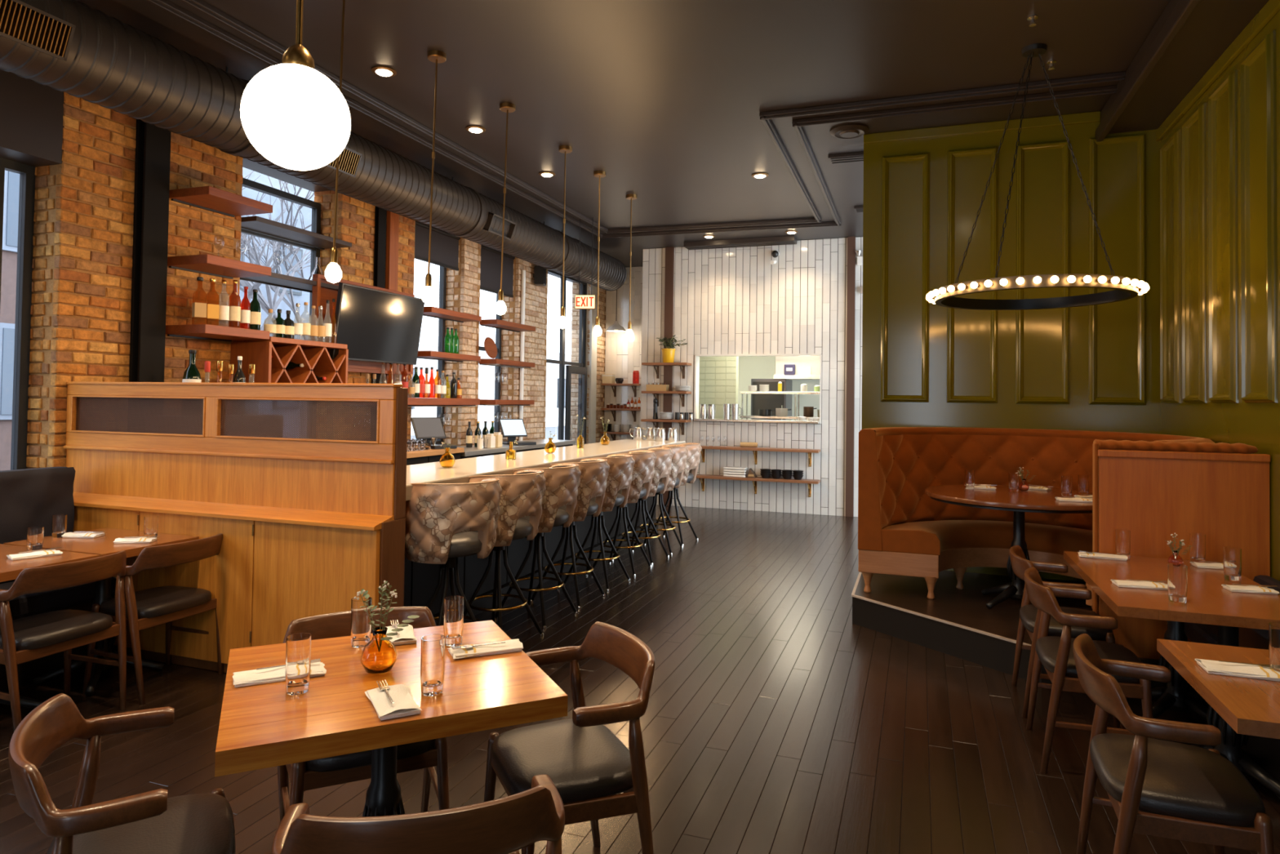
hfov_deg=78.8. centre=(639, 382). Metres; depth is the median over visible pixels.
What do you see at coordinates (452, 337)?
liquor bottle
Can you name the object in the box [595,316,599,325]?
socket
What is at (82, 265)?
wall
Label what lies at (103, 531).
fork
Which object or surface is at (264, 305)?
bare tree
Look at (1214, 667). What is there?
folded napkin
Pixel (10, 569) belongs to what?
rectangular table
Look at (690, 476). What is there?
seat cushion
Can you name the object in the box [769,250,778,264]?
security camera
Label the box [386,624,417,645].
folded napkin
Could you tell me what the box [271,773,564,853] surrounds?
dining chair
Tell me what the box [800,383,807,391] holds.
container
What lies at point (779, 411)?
pot
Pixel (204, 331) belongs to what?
floating shelf
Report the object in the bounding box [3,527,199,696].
rectangular table
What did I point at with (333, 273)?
pendant
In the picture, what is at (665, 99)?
ceiling
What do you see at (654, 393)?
open shelf
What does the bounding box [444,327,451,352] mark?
liquor bottle
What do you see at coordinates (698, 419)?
ledge
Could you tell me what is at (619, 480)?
bar stool
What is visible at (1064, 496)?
fork
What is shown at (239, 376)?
liquor bottle
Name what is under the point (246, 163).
lintel
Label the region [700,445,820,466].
open shelf
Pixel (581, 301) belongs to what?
exit sign
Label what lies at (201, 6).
trim
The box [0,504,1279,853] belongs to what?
floor
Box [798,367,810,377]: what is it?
paper note
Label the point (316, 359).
wine rack
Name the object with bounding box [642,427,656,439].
pitcher
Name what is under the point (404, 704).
folded napkin
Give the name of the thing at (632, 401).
sauce bottle
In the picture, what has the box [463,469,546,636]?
bar stool
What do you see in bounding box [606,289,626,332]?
dome pendant
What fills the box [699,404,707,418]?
pitcher
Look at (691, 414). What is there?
spice jar
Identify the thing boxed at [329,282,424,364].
television
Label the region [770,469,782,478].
bowl
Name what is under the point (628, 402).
sauce bottle
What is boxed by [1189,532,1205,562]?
drinking glass
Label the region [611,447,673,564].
bar stool
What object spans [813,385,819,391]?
container
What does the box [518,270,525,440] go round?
drain pipe
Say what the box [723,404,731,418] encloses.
steel canister
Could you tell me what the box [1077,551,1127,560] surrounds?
folded napkin
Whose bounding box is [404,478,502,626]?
bar stool
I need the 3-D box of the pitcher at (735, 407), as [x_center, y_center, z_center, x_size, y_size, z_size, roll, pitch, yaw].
[1.381,0.418,11.248,0.110,0.220,0.135,2,-2,-37]
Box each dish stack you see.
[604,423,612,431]
[613,423,621,431]
[622,424,630,431]
[630,424,638,432]
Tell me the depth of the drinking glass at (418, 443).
7.59 m
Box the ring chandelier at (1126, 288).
[925,43,1149,310]
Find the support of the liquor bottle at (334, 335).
on the wine rack at (316, 359)
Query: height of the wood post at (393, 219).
3.490 m
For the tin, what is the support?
on the open shelf at (615, 385)
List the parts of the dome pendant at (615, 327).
lamp shade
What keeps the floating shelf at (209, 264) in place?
attached to the wall at (82, 265)
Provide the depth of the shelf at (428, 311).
8.68 m
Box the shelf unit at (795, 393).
[739,391,819,420]
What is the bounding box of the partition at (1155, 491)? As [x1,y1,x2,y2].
[1092,439,1270,659]
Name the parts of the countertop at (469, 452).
door, door, door, door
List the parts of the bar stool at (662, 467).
leg, leg, leg, leg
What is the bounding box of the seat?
[0,466,116,691]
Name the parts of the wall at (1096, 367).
panel, panel moulding, panel moulding, panel, panel moulding, panel, panel, panel moulding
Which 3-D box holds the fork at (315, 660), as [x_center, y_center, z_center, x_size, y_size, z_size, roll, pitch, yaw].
[-1.010,0.811,2.242,0.168,0.005,0.024,1,-1,-27]
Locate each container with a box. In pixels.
[777,382,782,391]
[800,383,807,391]
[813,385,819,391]
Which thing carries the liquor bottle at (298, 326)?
on the wine rack at (316, 359)
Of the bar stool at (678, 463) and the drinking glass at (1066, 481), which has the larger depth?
the bar stool at (678, 463)
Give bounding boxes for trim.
[145,0,1117,238]
[180,0,1125,233]
[586,283,597,443]
[863,111,1100,143]
[1155,0,1279,141]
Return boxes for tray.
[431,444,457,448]
[484,337,497,358]
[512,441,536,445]
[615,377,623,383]
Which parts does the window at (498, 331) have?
rail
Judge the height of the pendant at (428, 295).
1.667 m
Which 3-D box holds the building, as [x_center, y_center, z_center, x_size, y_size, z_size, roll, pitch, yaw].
[-18.436,-5.610,28.374,6.500,15.500,12.100,0,-1,20]
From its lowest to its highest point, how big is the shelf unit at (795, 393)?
1.710 m
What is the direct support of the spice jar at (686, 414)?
on the open shelf at (653, 420)
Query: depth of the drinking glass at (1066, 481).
5.16 m
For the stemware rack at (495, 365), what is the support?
attached to the shelf at (483, 361)
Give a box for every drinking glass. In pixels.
[26,526,44,550]
[51,514,66,537]
[143,515,158,537]
[284,632,311,694]
[350,595,372,647]
[406,441,410,451]
[409,441,415,451]
[413,440,421,450]
[420,440,426,449]
[420,634,444,696]
[423,440,431,449]
[443,595,463,646]
[964,469,974,488]
[1008,471,1018,492]
[1061,475,1071,496]
[1078,475,1088,495]
[1115,528,1130,559]
[1167,563,1187,603]
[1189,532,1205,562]
[1223,546,1241,581]
[1268,622,1279,672]
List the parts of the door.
pull handle, rail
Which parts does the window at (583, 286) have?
rail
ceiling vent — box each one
[684,235,796,249]
[828,151,863,164]
[830,123,869,138]
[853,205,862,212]
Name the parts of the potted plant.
pot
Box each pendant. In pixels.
[240,0,351,170]
[324,0,345,283]
[421,49,446,303]
[494,102,515,315]
[557,145,572,328]
[592,170,605,336]
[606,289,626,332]
[625,194,636,339]
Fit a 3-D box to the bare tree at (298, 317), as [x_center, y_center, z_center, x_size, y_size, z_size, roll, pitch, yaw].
[-12.015,-2.008,26.512,6.292,8.400,4.113,0,-1,20]
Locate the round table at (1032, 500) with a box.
[924,484,1092,608]
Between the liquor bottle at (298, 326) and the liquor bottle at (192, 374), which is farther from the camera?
the liquor bottle at (298, 326)
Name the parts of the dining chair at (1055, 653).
leg, rail, leg, leather seat, rail, leg, leg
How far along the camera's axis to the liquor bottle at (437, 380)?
8.51 m
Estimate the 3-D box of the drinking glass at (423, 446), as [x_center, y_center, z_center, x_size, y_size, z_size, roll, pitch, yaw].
[-2.153,0.620,7.702,0.072,0.090,0.072,0,-1,20]
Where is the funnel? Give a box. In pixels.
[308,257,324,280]
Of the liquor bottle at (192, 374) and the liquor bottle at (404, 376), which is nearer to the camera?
the liquor bottle at (192, 374)
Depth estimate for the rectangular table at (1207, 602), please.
3.31 m
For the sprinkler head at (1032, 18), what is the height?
0.050 m
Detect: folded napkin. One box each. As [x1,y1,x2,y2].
[6,549,62,559]
[61,532,105,537]
[113,537,158,543]
[232,661,326,687]
[364,684,422,719]
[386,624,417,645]
[447,638,523,659]
[973,484,996,489]
[1028,485,1052,490]
[1054,496,1092,502]
[1074,494,1092,499]
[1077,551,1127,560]
[1110,578,1167,590]
[1190,561,1223,568]
[1195,658,1279,681]
[1221,583,1279,595]
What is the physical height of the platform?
0.202 m
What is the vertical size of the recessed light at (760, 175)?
0.027 m
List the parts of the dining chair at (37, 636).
rail, leg, leather seat, rail, leg, leg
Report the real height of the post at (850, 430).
3.840 m
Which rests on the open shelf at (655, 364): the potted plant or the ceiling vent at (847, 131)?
the potted plant
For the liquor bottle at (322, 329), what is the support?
on the wine rack at (316, 359)
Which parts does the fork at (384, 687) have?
handle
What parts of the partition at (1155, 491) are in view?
rail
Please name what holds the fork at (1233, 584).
on the folded napkin at (1241, 588)
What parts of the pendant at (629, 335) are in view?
bulb, rod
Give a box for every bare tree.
[239,173,306,435]
[240,169,314,330]
[240,203,308,340]
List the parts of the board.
rail, rail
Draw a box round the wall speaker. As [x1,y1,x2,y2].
[533,266,546,285]
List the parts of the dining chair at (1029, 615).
leg, rail, leg, leather seat, leg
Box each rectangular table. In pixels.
[0,543,98,707]
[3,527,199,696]
[1063,551,1279,795]
[1156,638,1279,738]
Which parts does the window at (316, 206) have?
rail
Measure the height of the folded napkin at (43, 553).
0.023 m
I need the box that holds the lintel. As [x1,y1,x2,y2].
[242,158,573,446]
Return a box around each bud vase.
[439,441,455,467]
[505,440,517,459]
[544,431,556,453]
[576,414,585,448]
[600,417,609,444]
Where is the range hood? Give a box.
[773,355,820,378]
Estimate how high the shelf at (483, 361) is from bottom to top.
0.072 m
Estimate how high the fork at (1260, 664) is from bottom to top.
0.005 m
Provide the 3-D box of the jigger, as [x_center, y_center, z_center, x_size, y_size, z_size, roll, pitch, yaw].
[-2.086,0.615,7.891,0.068,0.110,0.066,0,-1,20]
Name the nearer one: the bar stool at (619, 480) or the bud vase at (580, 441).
the bar stool at (619, 480)
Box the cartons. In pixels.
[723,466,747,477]
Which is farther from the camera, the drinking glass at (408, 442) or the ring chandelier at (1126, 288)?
the drinking glass at (408, 442)
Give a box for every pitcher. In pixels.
[629,426,643,439]
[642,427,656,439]
[655,427,666,440]
[667,427,677,440]
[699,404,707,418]
[707,404,715,418]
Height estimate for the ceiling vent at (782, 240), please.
0.076 m
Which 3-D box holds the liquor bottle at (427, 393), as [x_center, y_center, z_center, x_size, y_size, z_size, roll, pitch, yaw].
[-2.289,0.000,8.352,0.081,0.324,0.079,0,-1,20]
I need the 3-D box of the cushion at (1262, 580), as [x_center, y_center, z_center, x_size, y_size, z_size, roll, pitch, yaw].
[2.598,1.059,2.334,0.090,0.240,3.560,0,-1,20]
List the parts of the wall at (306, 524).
panel, panel, panel moulding, rail, panel, rail, panel, panel, panel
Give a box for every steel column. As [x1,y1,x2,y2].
[127,119,171,431]
[370,205,386,440]
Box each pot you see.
[758,408,775,416]
[775,408,791,416]
[803,406,817,417]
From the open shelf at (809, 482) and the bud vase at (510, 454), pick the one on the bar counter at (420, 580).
the bud vase at (510, 454)
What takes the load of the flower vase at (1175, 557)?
on the rectangular table at (1207, 602)
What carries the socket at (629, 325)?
attached to the pendant at (629, 335)
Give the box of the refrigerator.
[751,378,792,420]
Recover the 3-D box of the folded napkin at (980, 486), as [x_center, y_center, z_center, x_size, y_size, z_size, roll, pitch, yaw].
[2.452,0.749,5.615,0.206,0.023,0.105,0,-1,20]
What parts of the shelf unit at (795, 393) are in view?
post, post, shelf, shelf, post, post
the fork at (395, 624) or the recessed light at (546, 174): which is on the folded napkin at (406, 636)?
the fork at (395, 624)
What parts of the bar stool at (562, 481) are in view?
leg, leg, leg, leg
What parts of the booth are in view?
panel, apron panel, seat panel, apron panel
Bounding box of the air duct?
[0,0,626,291]
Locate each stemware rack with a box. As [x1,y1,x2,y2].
[346,404,475,406]
[482,404,529,405]
[483,364,530,368]
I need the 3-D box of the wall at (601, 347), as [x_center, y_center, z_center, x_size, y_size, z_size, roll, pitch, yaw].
[-0.880,-0.082,13.233,0.349,3.840,0.682,0,-1,20]
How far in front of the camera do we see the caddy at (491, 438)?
8.89 m
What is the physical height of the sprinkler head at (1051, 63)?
0.050 m
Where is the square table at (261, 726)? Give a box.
[214,619,568,817]
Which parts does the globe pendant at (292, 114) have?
glass globe, rod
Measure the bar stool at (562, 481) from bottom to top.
1.083 m
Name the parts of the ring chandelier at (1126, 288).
bulb, bulb, bulb, bulb, bulb, bulb, bulb, hanging chain, bulb, hanging chain, bulb, bulb, bulb, bulb, hanging chain, bulb, bulb, bulb, bulb, bulb, bulb, bulb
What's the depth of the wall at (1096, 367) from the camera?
6.23 m
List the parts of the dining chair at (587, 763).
leg, rail, leg, leather seat, leg, rail, rail, leg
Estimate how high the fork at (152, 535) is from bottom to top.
0.005 m
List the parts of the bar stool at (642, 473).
leg, leg, leg, leg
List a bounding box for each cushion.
[0,577,116,620]
[448,531,481,557]
[511,518,533,540]
[552,508,568,527]
[586,500,598,515]
[613,493,624,506]
[638,487,647,498]
[656,481,664,492]
[674,477,679,486]
[686,472,693,482]
[882,520,1092,555]
[1184,622,1268,649]
[1253,574,1279,594]
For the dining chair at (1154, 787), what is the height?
0.780 m
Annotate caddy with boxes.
[476,434,483,448]
[482,435,488,448]
[485,433,495,448]
[493,431,502,447]
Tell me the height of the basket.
0.127 m
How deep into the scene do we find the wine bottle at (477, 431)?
9.00 m
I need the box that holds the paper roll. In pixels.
[740,441,757,447]
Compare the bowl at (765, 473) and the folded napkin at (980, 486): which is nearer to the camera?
the folded napkin at (980, 486)
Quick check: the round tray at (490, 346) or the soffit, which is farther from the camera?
the round tray at (490, 346)
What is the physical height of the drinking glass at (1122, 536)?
0.150 m
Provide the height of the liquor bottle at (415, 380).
0.324 m
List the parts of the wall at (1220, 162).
panel, panel moulding, panel, panel moulding, panel, panel moulding, panel, panel moulding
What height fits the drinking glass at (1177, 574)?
0.150 m
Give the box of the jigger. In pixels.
[431,437,437,445]
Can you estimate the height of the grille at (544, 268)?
0.220 m
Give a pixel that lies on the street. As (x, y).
(554, 429)
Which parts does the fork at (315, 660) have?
handle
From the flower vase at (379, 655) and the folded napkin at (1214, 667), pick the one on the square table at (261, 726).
the flower vase at (379, 655)
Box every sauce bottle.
[626,398,630,408]
[630,396,633,408]
[634,399,637,408]
[637,396,640,408]
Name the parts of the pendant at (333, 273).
bulb, rod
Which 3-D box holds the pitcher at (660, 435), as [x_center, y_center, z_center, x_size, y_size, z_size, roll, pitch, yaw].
[0.249,0.618,9.327,0.125,0.153,0.170,1,-1,2]
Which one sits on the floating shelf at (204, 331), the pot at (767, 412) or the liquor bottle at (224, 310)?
the liquor bottle at (224, 310)
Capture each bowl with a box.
[760,468,771,478]
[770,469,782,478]
[781,469,792,479]
[792,470,803,479]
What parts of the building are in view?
pane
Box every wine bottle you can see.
[284,361,303,369]
[315,374,326,380]
[466,421,472,447]
[474,421,480,447]
[482,421,488,438]
[489,421,495,433]
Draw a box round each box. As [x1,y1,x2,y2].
[601,373,614,383]
[645,382,669,391]
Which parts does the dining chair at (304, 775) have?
leg, rail, leg, leather seat, rail, leg, leg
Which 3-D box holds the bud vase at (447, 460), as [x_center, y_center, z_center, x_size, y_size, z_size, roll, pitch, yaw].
[-1.324,0.495,5.358,0.106,0.175,0.106,0,-1,20]
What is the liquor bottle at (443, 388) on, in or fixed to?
on the shelf at (411, 401)
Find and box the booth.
[857,426,1214,608]
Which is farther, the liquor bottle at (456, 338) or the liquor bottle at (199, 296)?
the liquor bottle at (456, 338)
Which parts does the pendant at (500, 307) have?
bulb, rod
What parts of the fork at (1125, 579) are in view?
handle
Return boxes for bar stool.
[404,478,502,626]
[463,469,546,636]
[494,463,581,629]
[530,458,609,608]
[563,453,635,591]
[592,450,657,576]
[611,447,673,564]
[631,444,688,555]
[648,442,702,546]
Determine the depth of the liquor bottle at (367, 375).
7.44 m
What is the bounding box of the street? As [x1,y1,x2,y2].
[410,426,564,439]
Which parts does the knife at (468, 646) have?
handle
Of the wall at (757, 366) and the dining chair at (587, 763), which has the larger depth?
the wall at (757, 366)
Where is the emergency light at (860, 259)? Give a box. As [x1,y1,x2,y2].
[854,250,862,265]
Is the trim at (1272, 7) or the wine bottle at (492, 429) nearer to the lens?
the trim at (1272, 7)
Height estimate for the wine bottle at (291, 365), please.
0.072 m
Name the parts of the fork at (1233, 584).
handle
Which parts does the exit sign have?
hanger rod, hanger rod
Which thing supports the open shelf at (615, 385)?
attached to the wall at (623, 355)
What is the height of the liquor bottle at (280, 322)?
0.234 m
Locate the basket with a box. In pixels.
[746,467,756,477]
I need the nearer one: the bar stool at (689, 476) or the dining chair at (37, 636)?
the dining chair at (37, 636)
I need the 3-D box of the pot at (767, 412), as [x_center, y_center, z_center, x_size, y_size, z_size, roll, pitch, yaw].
[1.915,0.454,11.838,0.197,0.100,0.234,2,-2,-35]
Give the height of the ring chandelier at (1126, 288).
1.620 m
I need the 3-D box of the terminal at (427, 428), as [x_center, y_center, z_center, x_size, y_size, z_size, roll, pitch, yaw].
[-2.123,0.517,8.026,0.340,0.310,0.380,2,-2,-44]
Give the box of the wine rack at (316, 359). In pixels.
[230,336,348,383]
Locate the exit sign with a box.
[574,217,595,309]
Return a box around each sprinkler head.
[1026,14,1038,26]
[1046,59,1056,70]
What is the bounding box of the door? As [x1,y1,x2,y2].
[564,364,586,444]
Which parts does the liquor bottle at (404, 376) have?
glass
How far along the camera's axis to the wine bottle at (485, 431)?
9.17 m
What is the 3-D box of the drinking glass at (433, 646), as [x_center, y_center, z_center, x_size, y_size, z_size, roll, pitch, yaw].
[-0.563,0.766,2.115,0.063,0.148,0.063,0,-1,20]
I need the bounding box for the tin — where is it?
[632,370,639,383]
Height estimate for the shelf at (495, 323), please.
0.072 m
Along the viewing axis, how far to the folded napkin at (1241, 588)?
3.39 m
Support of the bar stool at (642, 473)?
on the floor
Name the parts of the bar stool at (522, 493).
leg, leg, leg, leg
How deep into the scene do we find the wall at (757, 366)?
14.48 m
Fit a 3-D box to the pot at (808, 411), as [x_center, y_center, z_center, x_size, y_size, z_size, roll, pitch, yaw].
[2.526,0.433,11.623,0.147,0.150,0.178,2,-2,-36]
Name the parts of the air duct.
grille frame, grille frame, grille frame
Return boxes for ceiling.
[75,0,1170,266]
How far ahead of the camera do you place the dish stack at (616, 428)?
13.20 m
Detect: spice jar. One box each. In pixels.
[675,412,679,419]
[679,412,684,419]
[684,412,688,419]
[688,412,693,419]
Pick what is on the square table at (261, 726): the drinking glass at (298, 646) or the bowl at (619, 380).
the drinking glass at (298, 646)
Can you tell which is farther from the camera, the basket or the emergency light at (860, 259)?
the basket
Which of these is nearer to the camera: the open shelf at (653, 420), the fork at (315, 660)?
the fork at (315, 660)
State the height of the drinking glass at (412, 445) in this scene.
0.090 m
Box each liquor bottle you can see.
[181,349,201,414]
[191,276,206,324]
[204,360,210,382]
[206,278,219,325]
[216,360,226,410]
[218,280,229,320]
[225,364,234,414]
[227,280,240,328]
[232,355,245,413]
[240,286,250,328]
[248,364,259,408]
[249,288,261,330]
[263,308,276,333]
[272,308,284,337]
[284,310,294,338]
[293,302,302,334]
[300,302,311,335]
[307,306,318,336]
[314,306,325,340]
[323,300,332,337]
[328,298,337,343]
[365,373,369,380]
[387,363,394,383]
[393,363,401,387]
[400,364,408,387]
[408,373,414,394]
[411,366,419,397]
[418,367,425,397]
[424,367,430,397]
[428,367,435,397]
[434,368,440,398]
[440,370,446,393]
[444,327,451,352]
[449,328,454,353]
[449,372,457,398]
[453,328,458,353]
[457,377,462,398]
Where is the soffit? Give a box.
[1095,0,1268,142]
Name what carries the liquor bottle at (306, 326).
on the wine rack at (316, 359)
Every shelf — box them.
[165,324,269,342]
[167,253,271,279]
[168,186,272,217]
[240,215,351,249]
[240,271,338,293]
[346,397,479,405]
[417,351,480,362]
[422,306,481,322]
[478,358,534,367]
[479,319,535,332]
[480,399,534,404]
[600,408,640,422]
[600,431,633,440]
[601,383,640,396]
[640,418,690,435]
[641,362,691,378]
[641,391,691,406]
[696,474,820,497]
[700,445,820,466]
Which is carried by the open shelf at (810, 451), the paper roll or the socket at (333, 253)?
the paper roll
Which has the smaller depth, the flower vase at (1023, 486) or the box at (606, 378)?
the flower vase at (1023, 486)
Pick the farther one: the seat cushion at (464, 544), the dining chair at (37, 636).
the seat cushion at (464, 544)
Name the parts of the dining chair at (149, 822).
leg, leg, leather seat, leg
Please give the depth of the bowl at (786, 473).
10.78 m
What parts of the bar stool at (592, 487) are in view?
leg, leg, leg, leg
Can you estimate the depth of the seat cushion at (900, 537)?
5.62 m
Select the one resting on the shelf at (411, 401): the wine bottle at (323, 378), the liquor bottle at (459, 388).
the liquor bottle at (459, 388)
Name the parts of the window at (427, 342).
cornice, pane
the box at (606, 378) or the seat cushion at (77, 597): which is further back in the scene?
the box at (606, 378)
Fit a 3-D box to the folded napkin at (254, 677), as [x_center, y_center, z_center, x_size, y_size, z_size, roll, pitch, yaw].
[-1.026,0.825,2.220,0.241,0.023,0.105,1,-1,-27]
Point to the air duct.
(73, 47)
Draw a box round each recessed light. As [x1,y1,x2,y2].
[371,66,396,76]
[465,125,485,133]
[538,171,555,177]
[702,235,715,238]
[751,172,768,177]
[785,230,797,234]
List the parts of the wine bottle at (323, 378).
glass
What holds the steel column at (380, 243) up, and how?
on the floor
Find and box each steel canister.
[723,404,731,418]
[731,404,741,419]
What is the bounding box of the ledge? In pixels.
[693,417,819,423]
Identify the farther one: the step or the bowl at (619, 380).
the bowl at (619, 380)
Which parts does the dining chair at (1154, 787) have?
leg, rail, leg, leather seat, rail, leg, leg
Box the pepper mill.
[653,397,657,419]
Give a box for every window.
[0,157,35,470]
[0,170,19,471]
[240,177,320,438]
[410,333,571,435]
[431,266,446,444]
[479,293,502,431]
[546,269,586,439]
[693,353,822,423]
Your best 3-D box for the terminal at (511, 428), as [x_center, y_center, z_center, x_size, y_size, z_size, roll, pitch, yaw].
[-1.514,0.607,9.623,0.340,0.310,0.380,2,-2,-39]
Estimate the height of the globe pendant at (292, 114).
1.583 m
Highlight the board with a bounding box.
[311,274,414,375]
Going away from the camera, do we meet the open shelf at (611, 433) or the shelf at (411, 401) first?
the shelf at (411, 401)
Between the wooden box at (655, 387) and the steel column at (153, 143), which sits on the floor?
the steel column at (153, 143)
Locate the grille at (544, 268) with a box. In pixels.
[544,268,546,284]
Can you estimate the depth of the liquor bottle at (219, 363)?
5.45 m
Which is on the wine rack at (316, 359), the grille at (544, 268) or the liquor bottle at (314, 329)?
the liquor bottle at (314, 329)
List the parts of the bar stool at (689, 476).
leg, leg, leg, leg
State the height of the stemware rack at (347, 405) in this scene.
0.016 m
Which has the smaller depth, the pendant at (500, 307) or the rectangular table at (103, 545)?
the rectangular table at (103, 545)
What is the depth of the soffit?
4.72 m
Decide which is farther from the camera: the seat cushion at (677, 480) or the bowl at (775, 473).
the bowl at (775, 473)
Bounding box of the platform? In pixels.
[851,570,1191,693]
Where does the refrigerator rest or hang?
on the floor
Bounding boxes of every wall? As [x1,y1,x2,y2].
[0,69,547,468]
[63,381,408,672]
[569,282,605,445]
[603,266,642,440]
[640,236,862,516]
[640,305,819,427]
[698,356,738,418]
[861,121,1160,582]
[1160,10,1279,581]
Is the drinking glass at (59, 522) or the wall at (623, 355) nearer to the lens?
the drinking glass at (59, 522)
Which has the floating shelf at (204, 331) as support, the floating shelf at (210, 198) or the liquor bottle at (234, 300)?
the liquor bottle at (234, 300)
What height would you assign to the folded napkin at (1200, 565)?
0.023 m
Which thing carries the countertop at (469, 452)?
on the floor
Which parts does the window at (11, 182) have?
pane, pane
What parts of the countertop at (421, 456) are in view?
door, door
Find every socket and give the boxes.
[329,246,337,263]
[425,272,431,287]
[497,288,503,301]
[560,306,564,316]
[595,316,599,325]
[627,320,631,328]
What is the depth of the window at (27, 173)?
4.96 m
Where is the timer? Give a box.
[783,364,795,374]
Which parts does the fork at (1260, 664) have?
handle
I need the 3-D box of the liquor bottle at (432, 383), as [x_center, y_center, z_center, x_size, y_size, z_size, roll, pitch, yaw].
[-2.257,-0.002,8.441,0.080,0.334,0.078,0,-1,20]
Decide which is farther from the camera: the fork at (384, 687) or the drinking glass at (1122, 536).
the drinking glass at (1122, 536)
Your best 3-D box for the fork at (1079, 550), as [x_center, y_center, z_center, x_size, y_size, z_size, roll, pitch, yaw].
[2.425,0.901,4.133,0.168,0.005,0.024,0,-1,25]
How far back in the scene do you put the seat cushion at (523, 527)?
4.94 m
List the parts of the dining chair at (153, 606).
leg, rail, leg, leather seat, leg, rail, leg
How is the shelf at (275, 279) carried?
attached to the wall at (82, 265)
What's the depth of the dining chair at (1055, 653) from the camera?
3.28 m
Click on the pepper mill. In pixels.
(655, 401)
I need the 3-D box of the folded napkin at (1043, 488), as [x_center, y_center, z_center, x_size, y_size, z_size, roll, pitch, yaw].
[2.854,0.755,5.609,0.094,0.023,0.186,2,-2,-40]
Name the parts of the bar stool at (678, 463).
leg, leg, leg, leg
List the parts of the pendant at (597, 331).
bulb, rod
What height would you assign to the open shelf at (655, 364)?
0.225 m
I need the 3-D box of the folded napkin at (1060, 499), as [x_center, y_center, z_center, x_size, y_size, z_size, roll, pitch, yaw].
[2.751,0.738,4.934,0.206,0.023,0.105,0,-1,15]
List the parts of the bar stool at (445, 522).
leg, leg, leg, leg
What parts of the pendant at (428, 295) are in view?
bulb, rod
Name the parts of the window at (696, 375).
jamb trim, head trim, jamb trim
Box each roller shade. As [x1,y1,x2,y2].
[414,221,460,271]
[480,244,515,297]
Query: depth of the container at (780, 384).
11.76 m
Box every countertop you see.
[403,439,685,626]
[406,447,464,465]
[457,439,575,458]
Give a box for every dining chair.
[0,550,126,731]
[8,693,235,853]
[82,533,222,704]
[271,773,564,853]
[277,606,448,822]
[484,621,655,853]
[1008,545,1119,728]
[1023,566,1154,773]
[1072,633,1274,853]
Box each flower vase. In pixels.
[354,580,419,673]
[1017,466,1035,490]
[1167,533,1188,564]
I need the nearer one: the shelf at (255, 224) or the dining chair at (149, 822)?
the dining chair at (149, 822)
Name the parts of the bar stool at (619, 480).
leg, leg, leg, leg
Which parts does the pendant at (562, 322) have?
bulb, rod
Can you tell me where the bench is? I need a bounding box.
[1184,574,1279,798]
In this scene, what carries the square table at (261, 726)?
on the floor
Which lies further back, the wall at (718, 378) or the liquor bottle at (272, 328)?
the wall at (718, 378)
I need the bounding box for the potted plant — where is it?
[656,334,687,362]
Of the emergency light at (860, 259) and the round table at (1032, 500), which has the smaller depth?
the round table at (1032, 500)
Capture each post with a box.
[383,210,399,383]
[662,246,674,506]
[845,236,855,517]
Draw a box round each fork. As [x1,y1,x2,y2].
[18,546,61,552]
[74,530,106,532]
[124,535,159,537]
[256,657,320,670]
[376,680,394,703]
[390,619,399,635]
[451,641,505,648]
[1063,496,1092,497]
[1079,550,1115,554]
[1124,578,1167,582]
[1217,660,1272,667]
[1232,583,1278,586]
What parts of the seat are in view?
frame, seat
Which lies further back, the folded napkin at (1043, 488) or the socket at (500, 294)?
the socket at (500, 294)
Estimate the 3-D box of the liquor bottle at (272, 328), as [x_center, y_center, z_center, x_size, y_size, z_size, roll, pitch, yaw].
[-2.917,-0.469,6.146,0.091,0.224,0.089,0,-1,20]
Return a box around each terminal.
[410,417,457,448]
[497,418,536,445]

